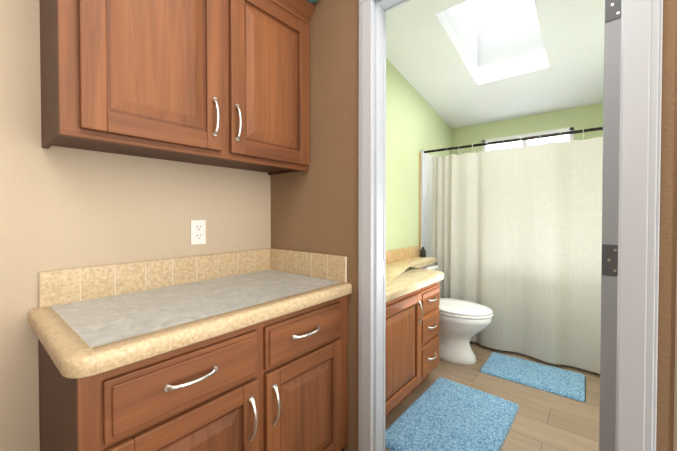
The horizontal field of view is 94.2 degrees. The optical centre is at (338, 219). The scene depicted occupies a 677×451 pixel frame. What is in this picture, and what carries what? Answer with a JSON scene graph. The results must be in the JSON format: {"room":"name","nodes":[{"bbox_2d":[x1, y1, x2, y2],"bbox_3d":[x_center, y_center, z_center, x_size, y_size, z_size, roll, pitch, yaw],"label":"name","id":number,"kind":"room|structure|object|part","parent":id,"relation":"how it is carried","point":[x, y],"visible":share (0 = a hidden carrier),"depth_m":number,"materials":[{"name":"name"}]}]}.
{"room":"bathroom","nodes":[
{"label":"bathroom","id":0,"kind":"room"},
{"bbox_2d":[0,0,270,450],"bbox_3d":[-1.114,-0.316,0.974,0.100,2.900,2.335,1,1,40],"label":"wall","id":1,"kind":"structure","parent":0,"point":[62,208],"depth_m":1.09,"materials":[{"name":"beige paint"}]},
{"bbox_2d":[39,0,314,174],"bbox_3d":[-0.565,-0.636,1.272,0.350,0.802,0.991,1,1,40],"label":"upper cabinet","id":2,"kind":"object","parent":1,"relation":"attached to","point":[221,83],"visible":1,"depth_m":1.09,"materials":[{"name":"brown wood"}]},
{"bbox_2d":[191,220,205,244],"bbox_3d":[-0.647,0.060,1.456,0.009,0.114,0.070,1,1,40],"label":"duplex electrical outlet","id":3,"kind":"object","parent":1,"relation":"attached to","point":[198,231],"visible":1,"depth_m":1.45,"materials":[{"name":"white plastic"}]},
{"bbox_2d":[386,58,451,250],"bbox_3d":[0.490,-0.344,2.827,0.200,2.900,2.565,1,1,40],"label":"wall","id":4,"kind":"structure","parent":0,"point":[416,123],"depth_m":2.79,"materials":[{"name":"green paint"}]},
{"bbox_2d":[419,150,424,255],"bbox_3d":[0.805,0.223,3.034,0.029,1.760,0.078,1,1,40],"label":"trim","id":5,"kind":"structure","parent":4,"relation":"attached to","point":[421,198],"depth_m":3.01,"materials":[{"name":"grey"}]},
{"bbox_2d":[424,127,602,152],"bbox_3d":[1.417,-0.635,2.530,1.596,0.052,0.052,1,1,40],"label":"shower curtain rod","id":6,"kind":"object","parent":4,"relation":"attached to","point":[529,138],"visible":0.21,"depth_m":2.50,"materials":[{"name":"brown metal"}]},
{"bbox_2d":[432,128,602,373],"bbox_3d":[1.446,0.213,2.510,1.455,1.730,0.089,1,1,40],"label":"shower curtain","id":7,"kind":"object","parent":6,"relation":"hanging from","point":[516,240],"visible":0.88,"depth_m":2.48,"materials":[{"name":"fabric"}]},
{"bbox_2d":[270,0,676,450],"bbox_3d":[0.336,-0.320,1.233,1.800,2.900,0.085,1,1,40],"label":"wall","id":8,"kind":"structure","parent":0,"point":[314,208],"depth_m":1.43,"materials":[{"name":"beige paint"}]},
{"bbox_2d":[358,0,662,450],"bbox_3d":[0.475,0.072,1.120,0.928,2.120,0.119,1,1,40],"label":"door frame","id":9,"kind":"structure","parent":8,"relation":"attached to","point":[642,35],"depth_m":0.82,"materials":[{"name":"grey wood"}]},
{"bbox_3d":[0.508,0.071,1.160,0.928,2.120,0.015,1,1,40],"label":"bathroom door casing trim","id":10,"kind":"part","parent":9,"relation":"part of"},
{"bbox_2d":[599,0,620,450],"bbox_3d":[1.082,0.103,1.183,0.786,2.036,0.180,-1,1,-42],"label":"door leaf","id":11,"kind":"structure","parent":8,"relation":"in","point":[610,189],"depth_m":0.92,"materials":[{"name":"grey paint"}]},
{"bbox_2d":[385,342,599,450],"bbox_3d":[1.130,1.154,2.290,1.900,0.080,2.608,1,1,40],"label":"floor","id":12,"kind":"structure","parent":0,"point":[545,421],"depth_m":1.87,"materials":[{"name":"wood"}]},
{"bbox_2d":[385,278,442,416],"bbox_3d":[0.244,0.765,1.979,0.518,0.708,0.909,1,1,40],"label":"bathroom vanity","id":13,"kind":"object","parent":12,"relation":"on","point":[412,326],"depth_m":1.83,"materials":[{"name":"brown wood"}]},
{"bbox_2d":[386,254,443,301],"bbox_3d":[0.451,0.385,2.226,0.518,0.044,1.566,1,1,40],"label":"countertop","id":14,"kind":"structure","parent":13,"relation":"on","point":[404,275],"depth_m":2.07,"materials":[{"name":"beige stone"}]},
{"bbox_2d":[420,247,425,256],"bbox_3d":[0.783,0.304,2.915,0.052,0.095,0.052,1,1,40],"label":"bottle","id":15,"kind":"object","parent":14,"relation":"on","point":[422,252],"visible":1,"depth_m":2.90,"materials":[{"name":"black plastic"}]},
{"bbox_2d":[385,377,518,450],"bbox_3d":[0.633,1.110,1.735,0.506,0.022,0.808,1,1,40],"label":"rug","id":16,"kind":"object","parent":12,"relation":"on","point":[441,414],"visible":0.98,"depth_m":1.71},
{"bbox_2d":[423,265,492,364],"bbox_3d":[0.875,0.765,2.573,0.713,0.690,0.450,1,1,40],"label":"toilet","id":17,"kind":"object","parent":12,"relation":"on","point":[462,323],"visible":0.48,"depth_m":2.41,"materials":[{"name":"white ceramic"}]},
{"bbox_2d":[480,352,585,401],"bbox_3d":[1.386,1.102,2.259,0.621,0.022,0.407,1,1,40],"label":"rug","id":18,"kind":"object","parent":12,"relation":"on","point":[561,382],"visible":1,"depth_m":2.21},
{"bbox_2d":[469,341,597,373],"bbox_3d":[1.694,0.784,2.885,1.592,0.641,0.756,1,1,40],"label":"bathtub","id":19,"kind":"object","parent":12,"relation":"on","point":[530,356],"depth_m":2.53,"materials":[{"name":"white plastic"}]},
{"bbox_2d":[386,0,604,128],"bbox_3d":[1.150,-1.419,2.197,1.600,0.788,2.465,1,1,40],"label":"ceiling","id":20,"kind":"structure","parent":0,"point":[459,63],"depth_m":2.52,"materials":[{"name":"white paint"}]},
{"bbox_2d":[452,103,602,154],"bbox_3d":[1.970,-0.350,3.200,1.600,2.900,0.100,1,1,40],"label":"wall","id":21,"kind":"structure","parent":0,"point":[584,117],"depth_m":3.14,"materials":[{"name":"green paint"}]},
{"bbox_2d":[425,153,434,264],"bbox_3d":[1.685,-0.020,2.862,1.598,1.250,0.789,1,1,40],"label":"wall panels","id":22,"kind":"object","parent":21,"relation":"attached to","point":[428,198],"depth_m":3.16,"materials":[{"name":"white plastic"}]},
{"bbox_2d":[482,127,573,150],"bbox_3d":[1.904,-0.543,3.219,0.810,0.645,0.058,1,1,40],"label":"bathroom window","id":23,"kind":"structure","parent":21,"relation":"in","point":[539,141],"depth_m":3.19,"materials":[{"name":"white"}]},
{"bbox_2d":[673,262,676,450],"bbox_3d":[0.150,-0.299,-0.131,0.100,2.900,2.250,1,1,40],"label":"wall","id":24,"kind":"structure","parent":0,"point":[675,419],"depth_m":0.77,"materials":[{"name":"beige paint"}]},
{"bbox_3d":[-0.514,1.183,0.406,1.778,0.080,2.392,1,1,40],"label":"floor","id":25,"kind":"structure","parent":0,"visible":0},
{"bbox_2d":[28,248,351,450],"bbox_3d":[-0.465,0.651,1.214,0.602,0.958,0.981,1,1,40],"label":"base cabinet","id":26,"kind":"object","parent":25,"relation":"on","point":[240,351],"visible":1,"depth_m":1.01,"materials":[{"name":"brown wood"}]}
]}

